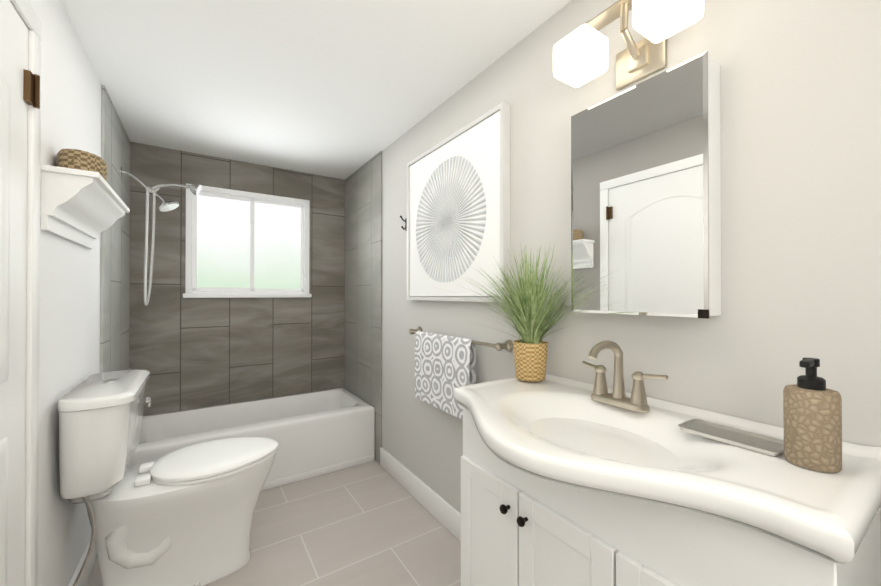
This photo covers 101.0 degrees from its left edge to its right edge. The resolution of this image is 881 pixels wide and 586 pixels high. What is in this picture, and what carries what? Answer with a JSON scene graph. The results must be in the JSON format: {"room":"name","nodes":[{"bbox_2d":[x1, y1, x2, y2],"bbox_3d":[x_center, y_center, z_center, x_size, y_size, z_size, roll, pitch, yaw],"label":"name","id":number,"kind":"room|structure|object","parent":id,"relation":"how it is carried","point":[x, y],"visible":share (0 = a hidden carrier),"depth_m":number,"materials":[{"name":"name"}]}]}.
{"room":"bathroom","nodes":[
{"label":"bathroom","id":0,"kind":"room"},
{"bbox_2d":[28,0,101,585],"bbox_3d":[-1.201,0.102,0.916,0.100,2.440,4.294,0,0,-33],"label":"wall","id":1,"kind":"structure","parent":0,"point":[70,272],"depth_m":1.40,"materials":[{"name":"paint"}]},
{"bbox_2d":[0,0,41,585],"bbox_3d":[-0.986,0.224,0.758,0.086,2.194,1.005,0,0,-33],"label":"door frame","id":2,"kind":"structure","parent":1,"relation":"attached to","point":[20,98],"depth_m":1.06,"materials":[{"name":"white wood"}]},
{"bbox_2d":[68,537,97,585],"bbox_3d":[-1.557,1.256,1.557,0.018,0.140,0.889,0,0,-33],"label":"baseboard","id":3,"kind":"structure","parent":1,"relation":"attached to","point":[83,581],"depth_m":1.65,"materials":[{"name":"white"}]},
{"bbox_2d":[41,164,129,248],"bbox_3d":[-1.449,-0.319,1.519,0.145,0.215,0.660,0,0,-33],"label":"wall shelf","id":4,"kind":"object","parent":1,"relation":"attached to","point":[84,208],"visible":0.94,"depth_m":1.33,"materials":[{"name":"white wood"}]},
{"bbox_2d":[56,149,107,180],"bbox_3d":[-1.359,-0.472,1.381,0.136,0.088,0.204,0,0,-33],"label":"basket","id":5,"kind":"object","parent":4,"relation":"on","point":[77,159],"visible":0.52,"depth_m":1.31,"materials":[{"name":"beige wicker"}]},
{"bbox_2d":[100,85,129,372],"bbox_3d":[-2.042,0.110,2.295,0.012,2.440,0.864,0,0,-33],"label":"wall tile","id":6,"kind":"structure","parent":1,"relation":"attached to","point":[115,284],"depth_m":2.20,"materials":[{"name":"grey tile"}]},
{"bbox_2d":[119,166,201,305],"bbox_3d":[-1.829,-0.363,2.383,0.437,0.892,0.189,0,0,-33],"label":"shower","id":7,"kind":"object","parent":6,"relation":"attached to","point":[170,205],"visible":1,"depth_m":2.35,"materials":[{"name":"silver metal"}]},
{"bbox_2d":[86,460,460,585],"bbox_3d":[-0.481,1.355,1.382,2.024,0.060,4.494,0,0,-33],"label":"floor","id":8,"kind":"structure","parent":0,"point":[374,523],"depth_m":1.97,"materials":[{"name":"tile"}]},
{"bbox_2d":[58,369,277,585],"bbox_3d":[-1.181,0.852,1.694,0.791,0.949,0.678,0,0,-33],"label":"toilet","id":9,"kind":"object","parent":8,"relation":"on","point":[183,516],"visible":1,"depth_m":1.55,"materials":[{"name":"white ceramic"}]},
{"bbox_2d":[129,388,374,490],"bbox_3d":[-1.391,1.118,2.766,1.596,0.430,0.756,0,0,-33],"label":"bathtub","id":10,"kind":"object","parent":8,"relation":"on","point":[316,433],"visible":0.5,"depth_m":2.71,"materials":[{"name":"white ceramic"}]},
{"bbox_2d":[453,374,880,585],"bbox_3d":[0.405,0.821,0.966,0.600,1.003,0.962,0,0,-33],"label":"bathroom vanity","id":11,"kind":"object","parent":8,"relation":"on","point":[566,482],"visible":0.79,"depth_m":0.79,"materials":[{"name":"white ceramic"}]},
{"bbox_2d":[447,240,617,381],"bbox_3d":[0.217,0.059,1.307,0.532,0.546,0.871,0,0,-33],"label":"potted plant","id":12,"kind":"object","parent":11,"relation":"on","point":[528,318],"visible":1,"depth_m":1.36,"materials":[{"name":"plant"}]},
{"bbox_2d":[582,340,668,411],"bbox_3d":[0.493,0.238,1.071,0.169,0.197,0.270,0,0,-33],"label":"faucet","id":13,"kind":"object","parent":11,"relation":"on","point":[636,401],"visible":0.98,"depth_m":1.08,"materials":[{"name":"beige metal"}]},
{"bbox_2d":[678,419,783,455],"bbox_3d":[0.672,0.330,0.840,0.100,0.010,0.190,0,0,-33],"label":"soap tray","id":14,"kind":"object","parent":11,"relation":"on","point":[767,445],"visible":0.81,"depth_m":0.83,"materials":[{"name":"silver metal"}]},
{"bbox_2d":[783,357,841,472],"bbox_3d":[0.723,0.231,0.709,0.090,0.207,0.080,0,0,-33],"label":"soap dispenser","id":15,"kind":"object","parent":11,"relation":"on","point":[812,412],"visible":1,"depth_m":0.69,"materials":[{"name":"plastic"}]},
{"bbox_2d":[61,0,570,179],"bbox_3d":[-0.481,-1.145,1.397,2.024,0.060,4.494,0,0,-33],"label":"ceiling","id":16,"kind":"structure","parent":0,"point":[341,89],"depth_m":1.78,"materials":[{"name":"paint"}]},
{"bbox_2d":[382,0,880,533],"bbox_3d":[0.239,0.108,1.863,0.100,2.440,4.294,0,0,-33],"label":"wall","id":17,"kind":"structure","parent":0,"point":[800,112],"depth_m":0.96,"materials":[{"name":"paint"}]},
{"bbox_2d":[344,151,381,463],"bbox_3d":[-0.696,0.116,3.181,0.012,2.440,0.864,0,0,-33],"label":"wall tile","id":18,"kind":"structure","parent":17,"relation":"attached to","point":[363,289],"depth_m":3.09,"materials":[{"name":"grey tile"}]},
{"bbox_2d":[400,215,406,230],"bbox_3d":[-0.253,-0.475,2.475,0.052,0.103,0.024,0,0,-33],"label":"hook","id":19,"kind":"object","parent":17,"relation":"attached to","point":[405,221],"visible":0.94,"depth_m":2.48,"materials":[{"name":"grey metal"}]},
{"bbox_2d":[380,447,460,541],"bbox_3d":[-0.046,1.260,2.181,0.018,0.140,1.509,0,0,-33],"label":"baseboard","id":20,"kind":"structure","parent":17,"relation":"attached to","point":[444,513],"depth_m":2.25,"materials":[{"name":"white wood"}]},
{"bbox_2d":[407,101,509,301],"bbox_3d":[0.046,-0.409,2.031,0.040,0.905,0.924,0,0,-33],"label":"framed artwork","id":21,"kind":"object","parent":17,"relation":"attached to","point":[458,201],"visible":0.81,"depth_m":1.90,"materials":[{"name":"white paper"}]},
{"bbox_2d":[409,327,512,418],"bbox_3d":[0.053,0.424,1.969,0.090,0.418,0.861,0,0,-33],"label":"towel rail","id":22,"kind":"object","parent":17,"relation":"attached to","point":[445,365],"visible":0.94,"depth_m":1.95,"materials":[{"name":"grey fabric"}]},
{"bbox_2d":[553,0,703,90],"bbox_3d":[0.563,-0.783,1.111,0.190,0.203,0.430,0,0,-33],"label":"sconce","id":23,"kind":"object","parent":17,"relation":"attached to","point":[581,55],"visible":1,"depth_m":1.13,"materials":[{"name":"white glass"}]},
{"bbox_2d":[571,51,720,318],"bbox_3d":[0.608,-0.278,1.125,0.096,0.688,0.413,0,0,-33],"label":"mirror cabinet","id":24,"kind":"object","parent":17,"relation":"attached to","point":[646,194],"visible":0.98,"depth_m":1.04,"materials":[{"name":"white metal"}]},
{"bbox_3d":[-1.634,0.115,3.141,1.624,2.440,0.100,0,0,-33],"label":"wall","id":25,"kind":"structure","parent":0,"visible":0},
{"bbox_2d":[129,142,344,415],"bbox_3d":[-1.603,0.115,3.094,1.600,2.440,0.012,0,0,-33],"label":"wall tile","id":26,"kind":"structure","parent":25,"relation":"attached to","point":[189,353],"depth_m":2.98,"materials":[{"name":"grey tile"}]},
{"bbox_2d":[183,183,311,297],"bbox_3d":[-1.617,-0.408,3.118,0.964,0.894,0.124,0,0,-33],"label":"window","id":27,"kind":"structure","parent":25,"relation":"in","point":[242,244],"depth_m":3.08,"materials":[{"name":"white glass"}]}
]}

